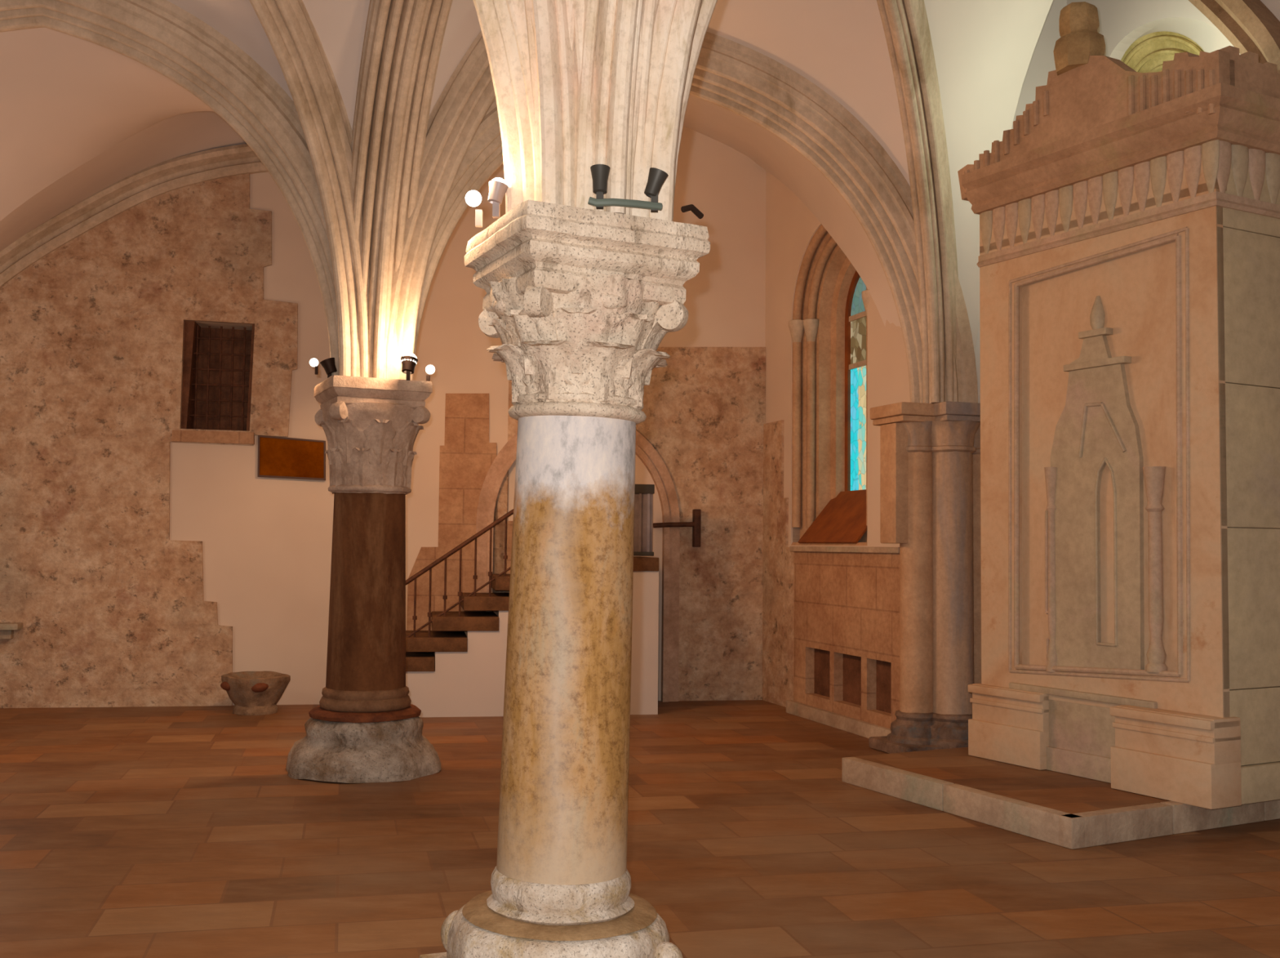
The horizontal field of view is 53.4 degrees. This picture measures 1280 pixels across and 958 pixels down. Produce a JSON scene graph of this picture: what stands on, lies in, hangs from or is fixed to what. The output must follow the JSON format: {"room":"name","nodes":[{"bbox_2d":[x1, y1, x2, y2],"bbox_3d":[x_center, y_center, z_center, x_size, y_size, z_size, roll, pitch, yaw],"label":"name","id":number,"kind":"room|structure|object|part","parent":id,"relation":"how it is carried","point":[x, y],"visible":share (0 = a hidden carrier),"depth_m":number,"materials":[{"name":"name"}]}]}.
{"room":"church","nodes":[
{"label":"church","id":0,"kind":"room"},
{"bbox_2d":[0,125,765,707],"bbox_3d":[-5.237,-1.343,12.648,13.857,7.298,0.480,1,-3,-10],"label":"wall","id":1,"kind":"structure","parent":0,"point":[140,566],"depth_m":12.60,"materials":[{"name":"paint"}]},
{"bbox_2d":[0,622,22,639],"bbox_3d":[-6.067,1.437,12.034,0.394,0.153,0.173,1,-3,-10],"label":"stone ledge","id":2,"kind":"object","parent":1,"relation":"attached to","point":[6,628],"visible":1,"depth_m":12.03,"materials":[{"name":"beige stone"}]},
{"bbox_2d":[0,143,268,287],"bbox_3d":[-5.652,-1.375,12.279,5.439,4.506,0.270,1,-3,-10],"label":"vault rib","id":3,"kind":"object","parent":1,"relation":"attached to","point":[148,183],"depth_m":12.44,"materials":[{"name":"stone"}]},
{"bbox_2d":[171,320,254,444],"bbox_3d":[-4.231,-0.947,12.774,0.778,1.216,0.510,1,-3,-10],"label":"window","id":4,"kind":"structure","parent":1,"relation":"in","point":[218,362],"depth_m":12.77,"materials":[{"name":"wood"}]},
{"bbox_3d":[-4.199,-0.410,12.528,0.778,0.119,0.070,1,-3,-10],"label":"sill","id":5,"kind":"part","parent":4,"relation":"part of","materials":[{"name":"beige stone"}]},
{"bbox_2d":[189,324,251,430],"bbox_3d":[-4.191,-1.005,12.718,0.652,1.044,0.022,1,-3,-10],"label":"grille","id":6,"kind":"object","parent":4,"relation":"attached to","point":[196,333],"depth_m":12.71,"materials":[{"name":"brown metal"}]},
{"bbox_2d":[257,435,325,479],"bbox_3d":[-3.451,-0.210,12.629,0.657,0.435,0.041,1,-3,-10],"label":"wall plaque","id":7,"kind":"object","parent":1,"relation":"attached to","point":[283,457],"visible":1,"depth_m":12.62,"materials":[{"name":"brown wood"}]},
{"bbox_2d":[475,430,679,702],"bbox_3d":[-0.627,0.781,13.063,2.100,2.995,0.100,1,-3,-10],"label":"door frame","id":8,"kind":"structure","parent":1,"relation":"in","point":[645,451],"depth_m":13.15,"materials":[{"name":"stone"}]},
{"bbox_2d":[653,508,701,546],"bbox_3d":[0.379,0.508,13.221,0.498,0.392,0.106,1,-3,-10],"label":"wall handrail","id":9,"kind":"object","parent":1,"relation":"attached to","point":[695,523],"visible":0.98,"depth_m":13.20,"materials":[{"name":"brown wood"}]},
{"bbox_3d":[0.590,0.512,13.257,0.070,0.392,0.106,1,-3,-10],"label":"wall plate","id":10,"kind":"part","parent":9,"relation":"part of","materials":[{"name":"brown metal"}]},
{"bbox_2d":[0,0,1053,403],"bbox_3d":[-1.476,-2.385,7.562,21.000,5.874,15.145,1,-3,0],"label":"ceiling","id":11,"kind":"structure","parent":0,"point":[375,122],"depth_m":8.98,"materials":[{"name":"stone"}]},
{"bbox_2d":[0,699,1279,957],"bbox_3d":[-1.519,1.918,4.405,21.000,0.200,21.000,1,-3,0],"label":"floor","id":12,"kind":"structure","parent":0,"point":[131,831],"depth_m":6.56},
{"bbox_2d":[219,670,289,715],"bbox_3d":[-3.614,2.012,11.959,0.634,0.361,0.645,1,-3,0],"label":"stone basin","id":13,"kind":"object","parent":12,"relation":"on","point":[255,692],"visible":1,"depth_m":11.77,"materials":[{"name":"beige stone"}]},
{"bbox_2d":[287,374,440,783],"bbox_3d":[-1.940,0.683,9.074,1.047,2.748,1.052,2,-3,-18],"label":"stone column","id":14,"kind":"structure","parent":12,"relation":"on","point":[365,726],"depth_m":8.83,"materials":[{"name":"brown stone"}]},
{"bbox_2d":[309,358,319,374],"bbox_3d":[-2.356,-0.814,9.204,0.067,0.119,0.064,1,-3,0],"label":"spotlight","id":15,"kind":"object","parent":14,"relation":"on","point":[313,362],"visible":1,"depth_m":9.19,"materials":[{"name":"white glass"}]},
{"bbox_3d":[-2.358,-0.842,9.205,0.064,0.064,0.064,17,-3,1],"label":"bulb","id":16,"kind":"part","parent":15,"relation":"part of","materials":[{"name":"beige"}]},
{"bbox_3d":[-2.335,-0.784,9.202,0.024,0.059,0.024,1,-3,0],"label":"stem","id":17,"kind":"part","parent":15,"relation":"part of","materials":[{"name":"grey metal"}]},
{"bbox_2d":[320,357,337,377],"bbox_3d":[-2.214,-0.780,9.052,0.122,0.167,0.110,1,-3,0],"label":"floodlight","id":18,"kind":"object","parent":14,"relation":"on","point":[328,364],"visible":0.98,"depth_m":9.02,"materials":[{"name":"grey metal"}]},
{"bbox_2d":[400,352,417,380],"bbox_3d":[-1.593,-0.776,8.781,0.120,0.193,0.125,1,-3,0],"label":"spotlight","id":19,"kind":"object","parent":14,"relation":"on","point":[409,360],"visible":1,"depth_m":8.74,"materials":[{"name":"grey metal"}]},
{"bbox_3d":[-1.596,-0.712,8.768,0.024,0.065,0.024,1,-3,0],"label":"stem","id":20,"kind":"part","parent":19,"relation":"part of","materials":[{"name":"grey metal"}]},
{"bbox_3d":[-1.593,-0.817,8.785,0.110,0.110,0.110,3,-20,1],"label":"bulb","id":21,"kind":"part","parent":19,"relation":"part of","materials":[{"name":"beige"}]},
{"bbox_2d":[425,364,435,381],"bbox_3d":[-1.483,-0.741,9.000,0.068,0.133,0.068,1,-3,0],"label":"spotlight","id":22,"kind":"object","parent":14,"relation":"on","point":[430,369],"visible":1,"depth_m":8.98,"materials":[{"name":"white glass"}]},
{"bbox_3d":[-1.498,-0.704,8.998,0.024,0.059,0.024,1,-3,0],"label":"stem","id":23,"kind":"part","parent":22,"relation":"part of","materials":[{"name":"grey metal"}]},
{"bbox_3d":[-1.483,-0.774,9.002,0.068,0.068,0.068,37,-2,2],"label":"bulb","id":24,"kind":"part","parent":22,"relation":"part of","materials":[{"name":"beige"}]},
{"bbox_2d":[405,555,658,716],"bbox_3d":[-1.235,1.495,12.405,2.696,1.489,1.020,1,-3,-10],"label":"staircase","id":25,"kind":"structure","parent":12,"relation":"on","point":[468,678],"depth_m":11.86,"materials":[{"name":"white paint"}]},
{"bbox_2d":[405,508,513,636],"bbox_3d":[-1.455,0.857,11.963,2.117,1.628,0.040,1,-3,-10],"label":"stair railing","id":26,"kind":"object","parent":25,"relation":"on","point":[505,516],"visible":0.51,"depth_m":11.91,"materials":[{"name":"brown metal"}]},
{"bbox_3d":[-1.529,1.045,11.941,1.340,0.929,0.020,1,-3,-10],"label":"rail","id":27,"kind":"part","parent":26,"relation":"part of","materials":[{"name":"brown metal"}]},
{"bbox_3d":[-1.465,0.615,11.973,2.092,1.145,0.038,1,-3,-10],"label":"handrail","id":28,"kind":"part","parent":26,"relation":"part of","materials":[{"name":"brown metal"}]},
{"bbox_2d":[633,484,654,555],"bbox_3d":[-0.127,0.393,12.233,0.520,0.688,0.100,1,-3,-10],"label":"railing","id":29,"kind":"object","parent":25,"relation":"on","point":[643,495],"visible":0.46,"depth_m":12.22,"materials":[{"name":"grey"}]},
{"bbox_2d":[419,199,710,957],"bbox_3d":[-0.278,0.468,4.582,0.804,2.762,0.800,2,-3,-24],"label":"stone column","id":30,"kind":"structure","parent":12,"relation":"on","point":[580,303],"depth_m":4.38,"materials":[{"name":"stone"}]},
{"bbox_2d":[465,190,482,226],"bbox_3d":[-0.615,-1.002,4.708,0.062,0.132,0.059,1,-3,0],"label":"spotlight","id":31,"kind":"object","parent":30,"relation":"on","point":[473,197],"visible":1,"depth_m":4.70,"materials":[{"name":"grey metal"}]},
{"bbox_3d":[-0.616,-1.038,4.710,0.060,0.060,0.060,41,7,-19],"label":"bulb","id":32,"kind":"part","parent":31,"relation":"part of","materials":[{"name":"white glass"}]},
{"bbox_3d":[-0.597,-0.965,4.717,0.024,0.060,0.024,1,-3,0],"label":"stem","id":33,"kind":"part","parent":31,"relation":"part of","materials":[{"name":"grey metal"}]},
{"bbox_2d":[487,177,508,217],"bbox_3d":[-0.508,-1.008,4.562,0.073,0.144,0.072,1,-3,0],"label":"spotlight","id":34,"kind":"object","parent":30,"relation":"on","point":[498,187],"visible":1,"depth_m":4.54,"materials":[{"name":"grey metal"}]},
{"bbox_3d":[-0.514,-0.966,4.556,0.024,0.060,0.024,1,-3,0],"label":"stem","id":35,"kind":"part","parent":34,"relation":"part of","materials":[{"name":"grey metal"}]},
{"bbox_3d":[-0.508,-1.048,4.564,0.064,0.064,0.064,12,-9,1],"label":"bulb","id":36,"kind":"part","parent":34,"relation":"part of","materials":[{"name":"white glass"}]},
{"bbox_2d":[590,164,609,208],"bbox_3d":[-0.136,-0.991,4.332,0.068,0.143,0.068,1,-3,0],"label":"floodlight","id":37,"kind":"object","parent":30,"relation":"on","point":[600,172],"visible":1,"depth_m":4.31,"materials":[{"name":"grey metal"}]},
{"bbox_3d":[-0.136,-0.951,4.326,0.024,0.064,0.024,1,-3,0],"label":"stem","id":38,"kind":"part","parent":37,"relation":"part of","materials":[{"name":"grey metal"}]},
{"bbox_2d":[587,196,662,210],"bbox_3d":[-0.048,-0.937,4.332,0.264,0.036,0.051,2,-3,-18],"label":"conduit","id":39,"kind":"object","parent":30,"relation":"on","point":[592,201],"visible":1,"depth_m":4.32,"materials":[{"name":"grey metal"}]},
{"bbox_2d":[644,167,667,212],"bbox_3d":[0.055,-0.996,4.388,0.083,0.149,0.068,1,-3,0],"label":"floodlight","id":40,"kind":"object","parent":30,"relation":"on","point":[656,177],"visible":1,"depth_m":4.37,"materials":[{"name":"grey metal"}]},
{"bbox_3d":[0.049,-0.953,4.386,0.024,0.064,0.024,1,-3,0],"label":"stem","id":41,"kind":"part","parent":40,"relation":"part of","materials":[{"name":"grey metal"}]},
{"bbox_2d":[680,204,703,218],"bbox_3d":[0.184,-0.936,4.443,0.098,0.043,0.028,3,-4,-42],"label":"cable","id":42,"kind":"object","parent":30,"relation":"on","point":[696,211],"visible":1,"depth_m":4.43,"materials":[{"name":"grey metal"}]},
{"bbox_2d":[786,546,899,737],"bbox_3d":[1.826,1.410,11.359,0.170,1.610,2.185,2,-3,-17],"label":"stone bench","id":43,"kind":"object","parent":12,"relation":"on","point":[846,598],"visible":0.79,"depth_m":11.29,"materials":[{"name":"beige stone"}]},
{"bbox_2d":[868,400,981,753],"bbox_3d":[2.497,0.788,10.147,1.143,2.745,0.699,2,-3,-20],"label":"stone pier","id":44,"kind":"object","parent":12,"relation":"on","point":[930,453],"visible":0.7,"depth_m":9.97,"materials":[{"name":"beige stone"}]},
{"bbox_2d":[841,746,1279,848],"bbox_3d":[2.963,1.987,8.351,2.579,0.165,2.134,2,-3,-27],"label":"stone platform","id":45,"kind":"object","parent":12,"relation":"on","point":[1068,811],"visible":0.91,"depth_m":7.51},
{"bbox_2d":[957,3,1279,808],"bbox_3d":[3.340,-0.573,8.378,1.472,4.959,2.176,2,-3,-29],"label":"stone monument","id":46,"kind":"object","parent":45,"relation":"on","point":[1128,263],"visible":1,"depth_m":7.83,"materials":[{"name":"beige stone"}]},
{"bbox_3d":[3.395,-2.038,8.425,1.420,0.260,2.085,2,-3,-29],"label":"cornice","id":47,"kind":"part","parent":46,"relation":"part of","materials":[{"name":"brown stone"}]},
{"bbox_3d":[3.418,-1.563,8.495,1.280,0.080,1.945,2,-3,-29],"label":"string moulding","id":48,"kind":"part","parent":46,"relation":"part of","materials":[{"name":"brown stone"}]},
{"bbox_2d":[762,170,910,706],"bbox_3d":[1.862,-1.356,11.990,0.126,7.200,3.702,2,-3,-17],"label":"wall","id":49,"kind":"structure","parent":0,"point":[791,226],"depth_m":12.98,"materials":[{"name":"paint"}]},
{"bbox_2d":[788,224,870,545],"bbox_3d":[2.008,-0.940,12.174,0.556,3.151,1.771,2,-3,-17],"label":"window","id":50,"kind":"structure","parent":49,"relation":"in","point":[828,325],"depth_m":12.73,"materials":[{"name":"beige stone"}]},
{"bbox_3d":[1.930,-0.977,12.151,0.080,2.861,1.484,2,-3,-17],"label":"roll moulding","id":51,"kind":"part","parent":50,"relation":"part of","materials":[{"name":"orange stone"}]},
{"bbox_3d":[1.959,0.354,12.095,0.020,0.660,1.240,42,-14,-11],"label":"sloping sill","id":52,"kind":"part","parent":50,"relation":"part of","materials":[{"name":"orange wood"}]},
{"bbox_3d":[2.240,-0.968,12.248,0.070,2.420,1.060,2,-3,-17],"label":"glass frame","id":53,"kind":"part","parent":50,"relation":"part of","materials":[{"name":"orange wood"}]},
{"bbox_3d":[2.254,-1.851,12.296,0.020,0.451,0.918,2,-3,-17],"label":"stained pane","id":54,"kind":"part","parent":50,"relation":"part of","materials":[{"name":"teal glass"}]},
{"bbox_3d":[2.249,-1.374,12.271,0.020,0.458,0.920,2,-3,-17],"label":"stained pane","id":55,"kind":"part","parent":50,"relation":"part of","materials":[{"name":"beige glass"}]},
{"bbox_3d":[2.240,-0.501,12.225,0.020,1.245,0.920,2,-3,-17],"label":"stained pane","id":56,"kind":"part","parent":50,"relation":"part of","materials":[{"name":"blue glass"}]},
{"bbox_2d":[974,0,1066,403],"bbox_3d":[3.050,-1.411,10.716,1.067,7.200,0.300,1,-3,-13],"label":"wall","id":57,"kind":"structure","parent":0,"point":[1042,62],"depth_m":10.74,"materials":[{"name":"paint"}]},
{"bbox_2d":[1066,0,1279,60],"bbox_3d":[4.790,-1.553,7.667,0.121,7.200,6.500,2,-3,-20],"label":"wall","id":58,"kind":"structure","parent":0,"point":[1122,22],"depth_m":10.10,"materials":[{"name":"paint"}]},
{"bbox_2d":[1120,17,1240,72],"bbox_3d":[4.187,-3.162,9.787,0.370,0.842,1.634,2,-3,-20],"label":"window","id":59,"kind":"structure","parent":58,"relation":"in","point":[1148,53],"depth_m":9.97,"materials":[{"name":"paint"}]},
{"bbox_2d":[1188,0,1279,70],"bbox_3d":[4.127,-2.695,9.161,0.250,3.846,2.409,2,-3,-20],"label":"arch","id":60,"kind":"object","parent":58,"relation":"attached to","point":[1249,25],"depth_m":8.78,"materials":[{"name":"brown stone"}]}
]}

